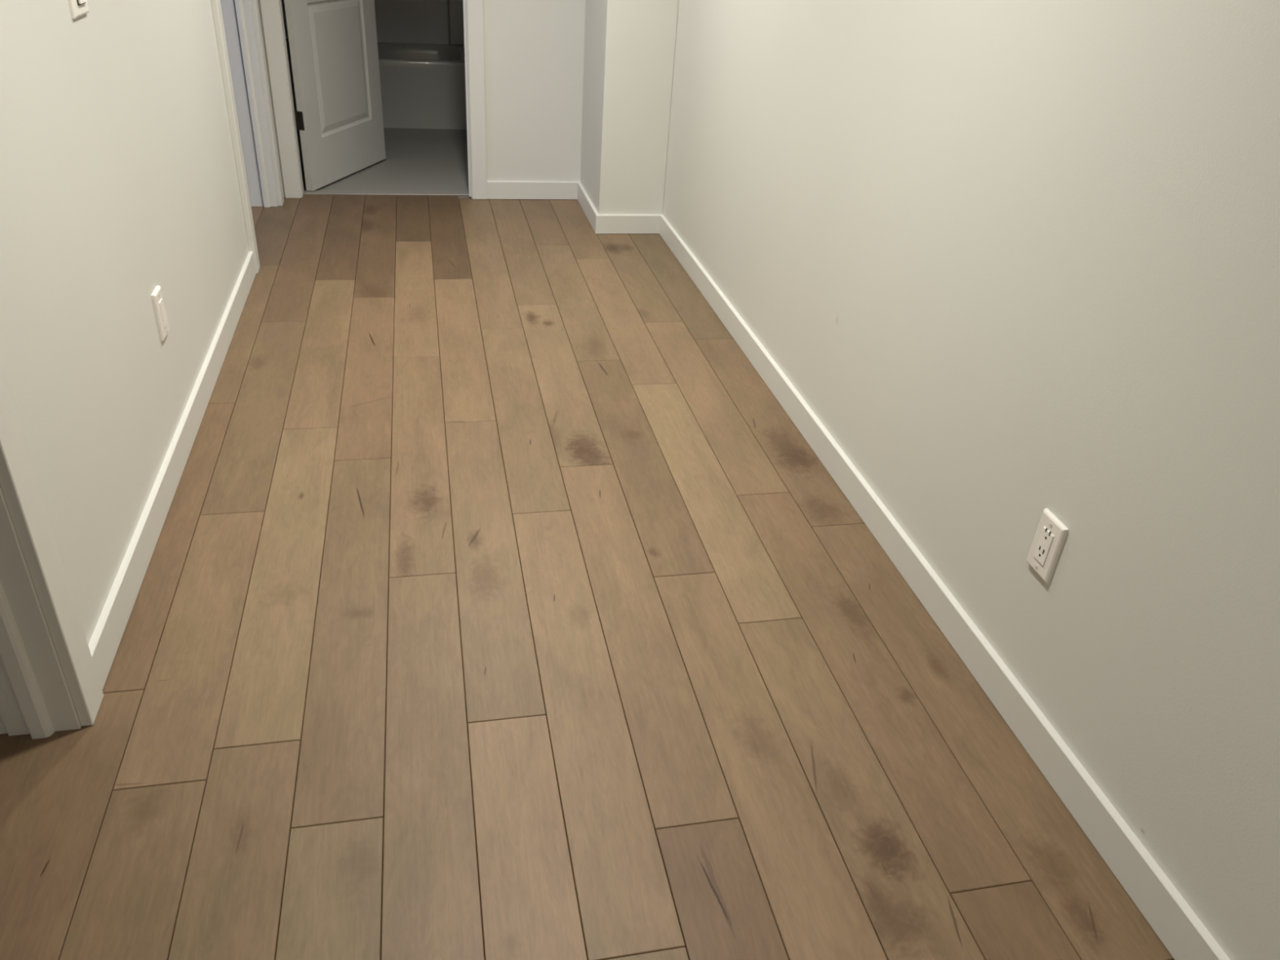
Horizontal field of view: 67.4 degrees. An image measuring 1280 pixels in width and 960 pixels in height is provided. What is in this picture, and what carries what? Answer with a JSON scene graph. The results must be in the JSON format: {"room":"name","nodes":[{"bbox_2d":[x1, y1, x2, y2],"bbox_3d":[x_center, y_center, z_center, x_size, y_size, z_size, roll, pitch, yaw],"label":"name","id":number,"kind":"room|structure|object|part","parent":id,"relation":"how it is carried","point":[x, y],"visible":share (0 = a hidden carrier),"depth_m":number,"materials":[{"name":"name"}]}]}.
{"room":"hallway","nodes":[
{"label":"hallway","id":0,"kind":"room"},
{"bbox_2d":[0,0,248,644],"bbox_3d":[-1.034,-0.624,1.202,0.119,2.438,6.843,-3,32,-12],"label":"wall","id":1,"kind":"structure","parent":0,"point":[119,180],"depth_m":2.05,"materials":[{"name":"paint"}]},
{"bbox_2d":[0,364,103,738],"bbox_3d":[-0.939,-0.222,0.855,0.160,2.128,1.012,-3,32,-12],"label":"door frame","id":2,"kind":"structure","parent":1,"relation":"attached to","point":[50,683],"depth_m":1.64,"materials":[{"name":"paint"}]},
{"bbox_3d":[-1.102,-0.462,1.227,0.021,2.128,0.079,-3,32,-12],"label":"casing","id":3,"kind":"part","parent":2,"relation":"part of","materials":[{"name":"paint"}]},
{"bbox_2d":[67,0,88,18],"bbox_3d":[-1.145,-1.012,1.947,0.014,0.126,0.104,-3,32,-12],"label":"light switch","id":4,"kind":"object","parent":1,"relation":"attached to","point":[77,7],"visible":1,"depth_m":1.95,"materials":[{"name":"white plastic"}]},
{"bbox_2d":[151,285,169,341],"bbox_3d":[-1.218,-0.424,2.442,0.011,0.122,0.070,-3,32,-12],"label":"wall plate","id":5,"kind":"object","parent":1,"relation":"attached to","point":[157,295],"visible":1,"depth_m":2.43,"materials":[{"name":"white plastic"}]},
{"bbox_2d":[159,297,167,328],"bbox_3d":[-1.215,-0.425,2.443,0.005,0.069,0.033,-3,32,-12],"label":"receptacle","id":6,"kind":"object","parent":5,"relation":"attached to","point":[162,314],"depth_m":2.44,"materials":[{"name":"plastic"}]},
{"bbox_2d":[88,251,256,689],"bbox_3d":[-1.280,-0.239,2.793,0.014,0.087,2.353,-3,32,-12],"label":"baseboard","id":7,"kind":"structure","parent":1,"relation":"attached to","point":[104,642],"depth_m":2.33,"materials":[{"name":"paint"}]},
{"bbox_2d":[210,0,284,273],"bbox_3d":[-1.624,-1.980,3.638,0.160,2.128,1.006,-3,32,-12],"label":"door frame","id":8,"kind":"structure","parent":1,"relation":"attached to","point":[237,23],"depth_m":4.22,"materials":[{"name":"paint"}]},
{"bbox_3d":[-1.461,-1.740,3.266,0.021,2.128,0.073,-3,32,-12],"label":"casing","id":9,"kind":"part","parent":8,"relation":"part of","materials":[{"name":"paint"}]},
{"bbox_3d":[-1.651,-2.227,4.037,0.021,2.128,0.076,-3,32,-12],"label":"casing","id":10,"kind":"part","parent":8,"relation":"part of","materials":[{"name":"paint"}]},
{"bbox_2d":[257,0,585,197],"bbox_3d":[-0.874,-2.486,4.255,1.896,2.438,0.094,-3,32,-12],"label":"wall","id":11,"kind":"structure","parent":0,"point":[534,50],"depth_m":4.65,"materials":[{"name":"paint"}]},
{"bbox_2d":[259,0,487,199],"bbox_3d":[-1.194,-2.364,4.244,0.973,2.202,0.112,-3,32,-12],"label":"door frame","id":12,"kind":"structure","parent":11,"relation":"attached to","point":[272,15],"depth_m":4.53,"materials":[{"name":"paint"}]},
{"bbox_3d":[-1.626,-2.283,4.131,0.074,2.128,0.018,-3,32,-12],"label":"casing","id":13,"kind":"part","parent":12,"relation":"part of","materials":[{"name":"paint"}]},
{"bbox_2d":[284,0,386,191],"bbox_3d":[-1.489,-2.487,4.562,0.045,2.024,0.770,11,32,11],"label":"door","id":14,"kind":"structure","parent":12,"relation":"in","point":[333,45],"depth_m":4.81,"materials":[{"name":"paint"}]},
{"bbox_3d":[-1.512,-2.083,4.819,0.035,0.602,0.509,11,32,11],"label":"panel","id":15,"kind":"part","parent":14,"relation":"part of","materials":[{"name":"paint"}]},
{"bbox_3d":[-0.747,-2.332,4.317,0.073,2.128,0.018,-3,32,-12],"label":"casing","id":16,"kind":"part","parent":12,"relation":"part of","materials":[{"name":"paint"}]},
{"bbox_2d":[486,180,577,199],"bbox_3d":[-0.549,-1.481,4.904,0.462,0.087,0.015,-3,32,-12],"label":"baseboard","id":17,"kind":"structure","parent":11,"relation":"attached to","point":[495,189],"depth_m":4.90,"materials":[{"name":"paint"}]},
{"bbox_2d":[447,0,460,44],"bbox_3d":[-1.747,-3.088,5.131,1.905,2.438,2.377,-3,32,-12],"label":"wall","id":18,"kind":"structure","parent":0,"point":[447,0],"depth_m":6.59,"materials":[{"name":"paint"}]},
{"bbox_2d":[280,0,464,44],"bbox_3d":[-1.821,-3.467,5.767,1.577,1.704,0.808,-3,32,-12],"label":"shower surround","id":19,"kind":"object","parent":18,"relation":"attached to","point":[410,21],"visible":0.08,"depth_m":6.51,"materials":[{"name":"tile"}]},
{"bbox_3d":[-1.115,-3.527,5.903,0.136,1.657,0.808,-3,32,-12],"label":"panel","id":20,"kind":"part","parent":19,"relation":"part of","materials":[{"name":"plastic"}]},
{"bbox_2d":[0,128,1174,959],"bbox_3d":[-1.394,-0.190,2.860,3.962,0.076,9.312,-3,32,-12],"label":"floor","id":21,"kind":"structure","parent":0,"point":[493,602],"depth_m":1.96,"materials":[{"name":"brown wood"}]},
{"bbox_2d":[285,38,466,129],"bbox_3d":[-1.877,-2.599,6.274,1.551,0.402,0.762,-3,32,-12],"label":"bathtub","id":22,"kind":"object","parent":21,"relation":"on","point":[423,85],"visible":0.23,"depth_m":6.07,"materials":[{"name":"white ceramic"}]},
{"bbox_2d":[303,190,468,195],"bbox_3d":[-1.269,-1.450,4.853,0.820,0.008,0.058,-3,32,-12],"label":"threshold","id":23,"kind":"object","parent":21,"relation":"on","point":[306,192],"visible":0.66,"depth_m":4.84,"materials":[{"name":"stone"}]},
{"bbox_2d":[580,0,679,214],"bbox_3d":[-0.029,-2.356,4.144,0.306,2.438,0.572,-3,32,-12],"label":"wall","id":24,"kind":"structure","parent":0,"point":[628,56],"depth_m":4.28,"materials":[{"name":"paint"}]},
{"bbox_2d":[662,0,1279,959],"bbox_3d":[0.803,-0.755,1.636,0.111,2.438,6.949,-3,32,-12],"label":"wall","id":25,"kind":"structure","parent":0,"point":[1017,260],"depth_m":1.73,"materials":[{"name":"paint"}]},
{"bbox_2d":[577,181,1230,959],"bbox_3d":[0.529,0.283,2.160,0.322,0.087,6.843,-3,32,-12],"label":"baseboard","id":26,"kind":"structure","parent":25,"relation":"attached to","point":[1185,937],"depth_m":2.01,"materials":[{"name":"paint"}]},
{"bbox_2d":[1026,508,1068,583],"bbox_3d":[0.757,0.123,1.791,0.012,0.122,0.070,-3,32,-12],"label":"wall outlet","id":27,"kind":"object","parent":25,"relation":"attached to","point":[1051,534],"visible":1,"depth_m":1.78,"materials":[{"name":"white plastic"}]},
{"bbox_2d":[1033,526,1053,565],"bbox_3d":[0.754,0.123,1.790,0.005,0.069,0.033,-3,32,-12],"label":"receptacle","id":28,"kind":"object","parent":27,"relation":"attached to","point":[1043,541],"depth_m":1.79,"materials":[{"name":"plastic"}]}
]}

